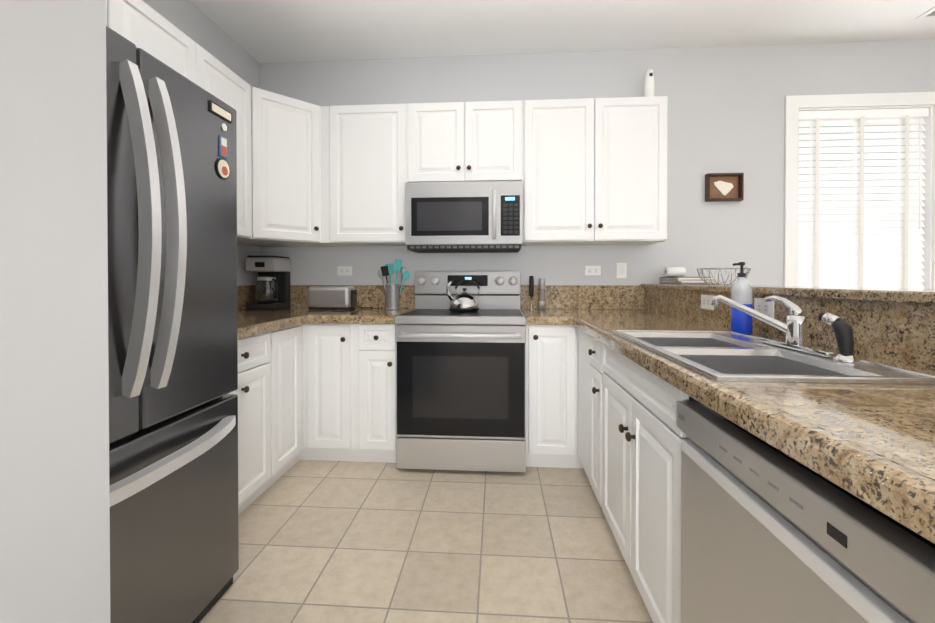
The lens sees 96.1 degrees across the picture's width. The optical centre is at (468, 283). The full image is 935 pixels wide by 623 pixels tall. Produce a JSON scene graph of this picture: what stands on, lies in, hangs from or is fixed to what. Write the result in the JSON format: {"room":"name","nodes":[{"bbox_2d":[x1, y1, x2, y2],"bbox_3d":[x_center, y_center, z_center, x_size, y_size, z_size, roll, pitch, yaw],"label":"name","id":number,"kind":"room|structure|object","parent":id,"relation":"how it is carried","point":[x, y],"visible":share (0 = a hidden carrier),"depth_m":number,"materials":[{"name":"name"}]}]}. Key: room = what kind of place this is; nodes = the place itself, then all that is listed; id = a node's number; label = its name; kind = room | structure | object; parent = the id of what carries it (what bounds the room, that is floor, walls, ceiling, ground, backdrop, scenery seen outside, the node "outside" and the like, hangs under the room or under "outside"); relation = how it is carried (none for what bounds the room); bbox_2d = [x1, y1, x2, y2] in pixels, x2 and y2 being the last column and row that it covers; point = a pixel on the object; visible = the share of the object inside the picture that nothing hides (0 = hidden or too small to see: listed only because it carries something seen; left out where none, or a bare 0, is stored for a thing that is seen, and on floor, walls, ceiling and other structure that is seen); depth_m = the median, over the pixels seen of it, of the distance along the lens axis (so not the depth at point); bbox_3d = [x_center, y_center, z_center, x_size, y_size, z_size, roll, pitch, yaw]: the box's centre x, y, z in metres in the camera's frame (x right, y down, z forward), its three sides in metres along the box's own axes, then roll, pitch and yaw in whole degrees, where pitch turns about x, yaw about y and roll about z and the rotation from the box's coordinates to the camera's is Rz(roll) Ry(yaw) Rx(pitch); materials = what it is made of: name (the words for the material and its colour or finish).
{"room":"kitchen","nodes":[
{"label":"kitchen","id":0,"kind":"room"},
{"bbox_2d":[0,0,109,622],"bbox_3d":[-1.246,-0.258,-0.373,1.204,2.790,2.160,0,1,4],"label":"wall","id":1,"kind":"structure","parent":0,"point":[54,483],"depth_m":0.58,"materials":[{"name":"grey paint"}]},
{"bbox_2d":[142,0,259,285],"bbox_3d":[-1.927,-0.256,-0.634,0.120,2.790,7.747,0,1,4],"label":"wall","id":2,"kind":"structure","parent":0,"point":[193,22],"depth_m":2.75,"materials":[{"name":"grey paint"}]},
{"bbox_2d":[106,0,109,27],"bbox_3d":[-1.562,-0.939,1.435,0.322,0.520,0.392,0,1,4],"label":"upper cabinet","id":3,"kind":"object","parent":2,"relation":"attached to","point":[107,1],"depth_m":1.62,"materials":[{"name":"white paint"}]},
{"bbox_2d":[110,0,253,239],"bbox_3d":[-1.516,-0.738,2.106,0.322,0.934,0.950,0,1,4],"label":"upper cabinet","id":4,"kind":"object","parent":2,"relation":"attached to","point":[136,21],"depth_m":2.14,"materials":[{"name":"white paint"}]},
{"bbox_2d":[199,460,652,622],"bbox_3d":[1.270,1.171,-0.783,9.200,0.060,7.860,0,1,4],"label":"floor","id":5,"kind":"structure","parent":0,"point":[321,541],"depth_m":1.75,"materials":[{"name":"tile"}]},
{"bbox_2d":[106,26,238,622],"bbox_3d":[-1.257,0.235,1.165,0.911,1.777,0.860,0,1,4],"label":"refrigerator","id":6,"kind":"object","parent":5,"relation":"on","point":[172,304],"visible":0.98,"depth_m":1.20,"materials":[{"name":"grey metal"}]},
{"bbox_2d":[228,331,275,514],"bbox_3d":[-1.366,0.682,1.918,0.648,0.868,0.580,0,1,4],"label":"base cabinet","id":7,"kind":"object","parent":5,"relation":"on","point":[256,391],"depth_m":2.05,"materials":[{"name":"white paint"}]},
{"bbox_2d":[237,285,308,338],"bbox_3d":[-1.311,0.131,2.414,0.690,0.223,1.585,0,1,4],"label":"countertop","id":8,"kind":"structure","parent":7,"relation":"on","point":[250,322],"depth_m":2.58,"materials":[{"name":"beige stone"}]},
{"bbox_2d":[246,256,290,309],"bbox_3d":[-1.442,-0.005,3.050,0.232,0.382,0.238,0,1,4],"label":"coffee maker","id":9,"kind":"object","parent":8,"relation":"on","point":[272,290],"visible":1,"depth_m":2.96,"materials":[{"name":"black plastic"}]},
{"bbox_2d":[308,286,372,309],"bbox_3d":[-0.928,0.103,3.043,0.431,0.166,0.174,0,1,4],"label":"toaster","id":10,"kind":"object","parent":8,"relation":"on","point":[332,297],"visible":1,"depth_m":2.97,"materials":[{"name":"silver metal"}]},
{"bbox_2d":[276,324,303,480],"bbox_3d":[-1.335,0.679,2.368,0.648,0.868,0.322,0,1,4],"label":"base cabinet","id":11,"kind":"object","parent":5,"relation":"on","point":[289,341],"depth_m":2.38,"materials":[{"name":"white paint"}]},
{"bbox_2d":[308,323,355,460],"bbox_3d":[-0.832,0.674,2.865,0.327,0.868,0.628,0,1,4],"label":"base cabinet","id":12,"kind":"object","parent":5,"relation":"on","point":[331,347],"depth_m":2.56,"materials":[{"name":"white paint"}]},
{"bbox_2d":[309,285,415,323],"bbox_3d":[-0.671,0.128,2.831,0.531,0.223,0.665,0,1,4],"label":"countertop","id":13,"kind":"structure","parent":12,"relation":"on","point":[374,296],"depth_m":2.92,"materials":[{"name":"beige stone"}]},
{"bbox_2d":[378,259,409,309],"bbox_3d":[-0.543,0.006,3.029,0.232,0.360,0.096,0,1,4],"label":"utensil holder","id":14,"kind":"object","parent":13,"relation":"on","point":[392,294],"visible":1,"depth_m":3.00,"materials":[{"name":"silver metal"}]},
{"bbox_2d":[356,324,396,462],"bbox_3d":[-0.536,0.674,2.845,0.265,0.868,0.628,0,1,4],"label":"base cabinet","id":15,"kind":"object","parent":5,"relation":"on","point":[376,436],"depth_m":2.54,"materials":[{"name":"white paint"}]},
{"bbox_2d":[395,271,525,471],"bbox_3d":[-0.029,0.511,2.734,0.757,1.196,0.722,0,1,4],"label":"range","id":16,"kind":"object","parent":5,"relation":"on","point":[460,390],"visible":1,"depth_m":2.44,"materials":[{"name":"silver metal"}]},
{"bbox_2d":[446,279,479,311],"bbox_3d":[-0.036,0.079,2.805,0.228,0.213,0.206,0,1,4],"label":"kettle","id":17,"kind":"object","parent":16,"relation":"on","point":[464,301],"visible":1,"depth_m":2.74,"materials":[{"name":"silver metal"}]},
{"bbox_2d":[525,325,575,467],"bbox_3d":[0.516,0.675,2.773,0.318,0.868,0.628,0,1,4],"label":"base cabinet","id":18,"kind":"object","parent":5,"relation":"on","point":[550,349],"depth_m":2.46,"materials":[{"name":"white paint"}]},
{"bbox_2d":[520,285,564,324],"bbox_3d":[0.474,0.128,2.758,0.236,0.223,0.656,0,1,4],"label":"countertop","id":19,"kind":"structure","parent":18,"relation":"on","point":[554,312],"depth_m":3.05,"materials":[{"name":"beige stone"}]},
{"bbox_2d":[527,276,535,309],"bbox_3d":[0.448,0.066,2.992,0.058,0.242,0.060,0,1,4],"label":"stand","id":20,"kind":"object","parent":19,"relation":"on","point":[531,286],"visible":1,"depth_m":2.98,"materials":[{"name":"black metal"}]},
{"bbox_2d":[539,278,544,309],"bbox_3d":[0.520,0.076,2.977,0.048,0.222,0.048,0,1,4],"label":"pepper grinder","id":21,"kind":"object","parent":19,"relation":"on","point":[541,293],"visible":1,"depth_m":2.96,"materials":[{"name":"silver metal"}]},
{"bbox_2d":[565,284,934,543],"bbox_3d":[0.984,0.135,1.245,0.988,0.235,3.605,0,1,4],"label":"countertop","id":22,"kind":"structure","parent":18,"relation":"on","point":[872,445],"depth_m":0.86,"materials":[{"name":"beige stone"}]},
{"bbox_2d":[659,267,718,283],"bbox_3d":[1.420,-0.053,2.729,0.220,0.113,0.350,0,1,4],"label":"books","id":23,"kind":"object","parent":22,"relation":"on","point":[674,275],"visible":0.98,"depth_m":2.77,"materials":[{"name":"grey paper"}]},
{"bbox_2d":[701,295,713,309],"bbox_3d":[1.192,0.094,2.102,0.007,0.072,0.120,0,1,4],"label":"outlet","id":24,"kind":"object","parent":22,"relation":"attached to","point":[706,301],"visible":0.96,"depth_m":2.09,"materials":[{"name":"white plastic"}]},
{"bbox_2d":[696,267,751,284],"bbox_3d":[1.413,-0.039,2.334,0.266,0.092,0.266,0,1,4],"label":"wire basket","id":25,"kind":"object","parent":22,"relation":"on","point":[730,268],"visible":0.81,"depth_m":2.31,"materials":[{"name":"silver metal"}]},
{"bbox_2d":[731,262,752,334],"bbox_3d":[1.076,0.057,1.656,0.073,0.282,0.072,0,1,4],"label":"soap bottle","id":26,"kind":"object","parent":22,"relation":"on","point":[741,321],"visible":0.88,"depth_m":1.64,"materials":[{"name":"blue plastic"}]},
{"bbox_2d":[754,298,773,317],"bbox_3d":[1.162,0.097,1.655,0.007,0.075,0.120,0,1,4],"label":"outlet","id":27,"kind":"object","parent":22,"relation":"attached to","point":[762,305],"visible":0.83,"depth_m":1.65,"materials":[{"name":"white plastic"}]},
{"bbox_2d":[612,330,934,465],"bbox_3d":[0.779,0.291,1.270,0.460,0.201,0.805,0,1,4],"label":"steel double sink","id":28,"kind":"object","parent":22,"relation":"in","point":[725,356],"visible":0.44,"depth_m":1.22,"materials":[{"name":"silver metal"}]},
{"bbox_2d":[818,312,859,362],"bbox_3d":[0.953,0.136,1.078,0.060,0.120,0.085,0,1,4],"label":"sprayer","id":29,"kind":"object","parent":28,"relation":"on","point":[843,332],"visible":1,"depth_m":1.06,"materials":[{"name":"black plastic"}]},
{"bbox_2d":[711,295,838,357],"bbox_3d":[0.893,0.116,1.253,0.214,0.157,0.300,0,1,4],"label":"faucet","id":30,"kind":"object","parent":22,"relation":"on","point":[794,328],"visible":0.98,"depth_m":1.25,"materials":[{"name":"silver metal"}]},
{"bbox_2d":[576,328,583,467],"bbox_3d":[0.925,0.679,2.273,0.605,0.868,0.317,0,1,4],"label":"base cabinet","id":31,"kind":"object","parent":5,"relation":"on","point":[579,334],"depth_m":2.40,"materials":[{"name":"white paint"}]},
{"bbox_2d":[584,332,666,503],"bbox_3d":[0.906,0.682,1.987,0.605,0.868,0.257,0,1,4],"label":"base cabinet","id":32,"kind":"object","parent":5,"relation":"on","point":[602,364],"depth_m":1.98,"materials":[{"name":"white paint"}]},
{"bbox_2d":[600,383,688,622],"bbox_3d":[0.868,0.791,1.438,0.605,0.660,0.845,0,1,4],"label":"base cabinet","id":33,"kind":"object","parent":5,"relation":"on","point":[603,416],"depth_m":1.31,"materials":[{"name":"white paint"}]},
{"bbox_2d":[677,401,934,622],"bbox_3d":[0.799,0.698,0.699,0.626,0.816,0.631,0,1,4],"label":"dishwasher","id":34,"kind":"object","parent":33,"relation":"in","point":[770,535],"visible":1,"depth_m":0.68,"materials":[{"name":"grey metal"}]},
{"bbox_2d":[190,0,934,62],"bbox_3d":[1.270,-1.679,-0.808,9.200,0.060,7.860,0,1,4],"label":"ceiling","id":35,"kind":"structure","parent":0,"point":[268,31],"depth_m":2.74,"materials":[{"name":"white paint"}]},
{"bbox_2d":[916,7,934,19],"bbox_3d":[3.027,-1.672,2.535,0.410,0.008,0.220,0,1,4],"label":"ceiling vent","id":36,"kind":"object","parent":35,"relation":"in","point":[929,14],"visible":1,"depth_m":2.62,"materials":[{"name":"white paint"}]},
{"bbox_2d":[259,39,934,309],"bbox_3d":[2.202,-0.288,3.022,7.860,2.790,0.110,0,1,4],"label":"wall","id":37,"kind":"structure","parent":0,"point":[726,109],"depth_m":3.01,"materials":[{"name":"grey paint"}]},
{"bbox_2d":[254,87,297,239],"bbox_3d":[-1.173,-0.743,2.718,0.300,0.922,0.321,0,1,4],"label":"upper cabinet","id":38,"kind":"object","parent":37,"relation":"attached to","point":[275,115],"depth_m":2.66,"materials":[{"name":"white paint"}]},
{"bbox_2d":[237,100,329,246],"bbox_3d":[-1.286,-0.744,2.882,0.676,0.934,0.630,0,1,4],"label":"upper cabinet","id":39,"kind":"object","parent":37,"relation":"attached to","point":[313,120],"depth_m":2.83,"materials":[{"name":"white paint"}]},
{"bbox_2d":[337,266,351,275],"bbox_3d":[-0.937,-0.095,3.178,0.115,0.072,0.007,0,1,4],"label":"outlet","id":40,"kind":"object","parent":37,"relation":"attached to","point":[344,270],"visible":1,"depth_m":3.18,"materials":[{"name":"white plastic"}]},
{"bbox_2d":[322,103,409,246],"bbox_3d":[-0.701,-0.745,2.997,0.608,0.934,0.322,0,1,4],"label":"upper cabinet","id":41,"kind":"object","parent":37,"relation":"attached to","point":[370,144],"depth_m":2.83,"materials":[{"name":"white paint"}]},
{"bbox_2d":[410,100,525,183],"bbox_3d":[-0.017,-0.944,2.948,0.765,0.536,0.322,0,1,4],"label":"upper cabinet","id":42,"kind":"object","parent":37,"relation":"attached to","point":[480,141],"depth_m":2.79,"materials":[{"name":"white paint"}]},
{"bbox_2d":[405,181,522,252],"bbox_3d":[-0.022,-0.438,2.882,0.760,0.430,0.460,0,1,4],"label":"over-the-range microwave","id":43,"kind":"object","parent":42,"relation":"attached to","point":[464,217],"visible":1,"depth_m":2.70,"materials":[{"name":"grey metal"}]},
{"bbox_2d":[585,266,600,275],"bbox_3d":[0.903,-0.092,3.052,0.115,0.072,0.007,0,1,4],"label":"outlet","id":44,"kind":"object","parent":37,"relation":"attached to","point":[592,270],"visible":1,"depth_m":3.05,"materials":[{"name":"white plastic"}]},
{"bbox_2d":[522,96,667,244],"bbox_3d":[0.829,-0.745,2.892,0.930,0.934,0.322,0,1,4],"label":"upper cabinet","id":45,"kind":"object","parent":37,"relation":"attached to","point":[589,171],"depth_m":2.73,"materials":[{"name":"white paint"}]},
{"bbox_2d":[644,69,653,96],"bbox_3d":[1.239,-1.338,2.880,0.065,0.252,0.068,0,1,4],"label":"security camera","id":46,"kind":"object","parent":45,"relation":"on","point":[649,84],"visible":0.71,"depth_m":2.85,"materials":[{"name":"white plastic"}]},
{"bbox_2d":[616,263,626,278],"bbox_3d":[1.107,-0.092,3.038,0.072,0.115,0.008,0,1,4],"label":"light switch","id":47,"kind":"object","parent":37,"relation":"attached to","point":[621,270],"visible":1,"depth_m":3.04,"materials":[{"name":"white plastic"}]},
{"bbox_2d":[705,173,743,201],"bbox_3d":[1.804,-0.678,2.966,0.241,0.192,0.045,0,1,4],"label":"picture frame","id":48,"kind":"object","parent":37,"relation":"attached to","point":[722,187],"visible":1,"depth_m":2.98,"materials":[{"name":"brown wood"}]},
{"bbox_2d":[783,92,934,288],"bbox_3d":[2.754,-0.517,2.953,1.100,1.590,0.148,0,1,4],"label":"window","id":49,"kind":"structure","parent":37,"relation":"in","point":[794,105],"depth_m":2.93,"materials":[{"name":"white paint"}]},
{"bbox_2d":[798,108,928,288],"bbox_3d":[2.755,-0.535,2.962,0.858,1.357,0.069,0,1,4],"label":"window blind slats","id":50,"kind":"structure","parent":49,"relation":"attached to","point":[890,258],"depth_m":2.96,"materials":[{"name":"white plastic"}]},
{"label":"outside","id":51,"kind":"structure","parent":0,"visible":0},
{"bbox_2d":[798,124,910,241],"bbox_3d":[2.764,-0.536,3.091,1.490,1.985,0.010,0,1,4],"label":"window","id":52,"kind":"structure","parent":51,"point":[857,166],"depth_m":3.08,"materials":[{"name":"glass"}]}
]}

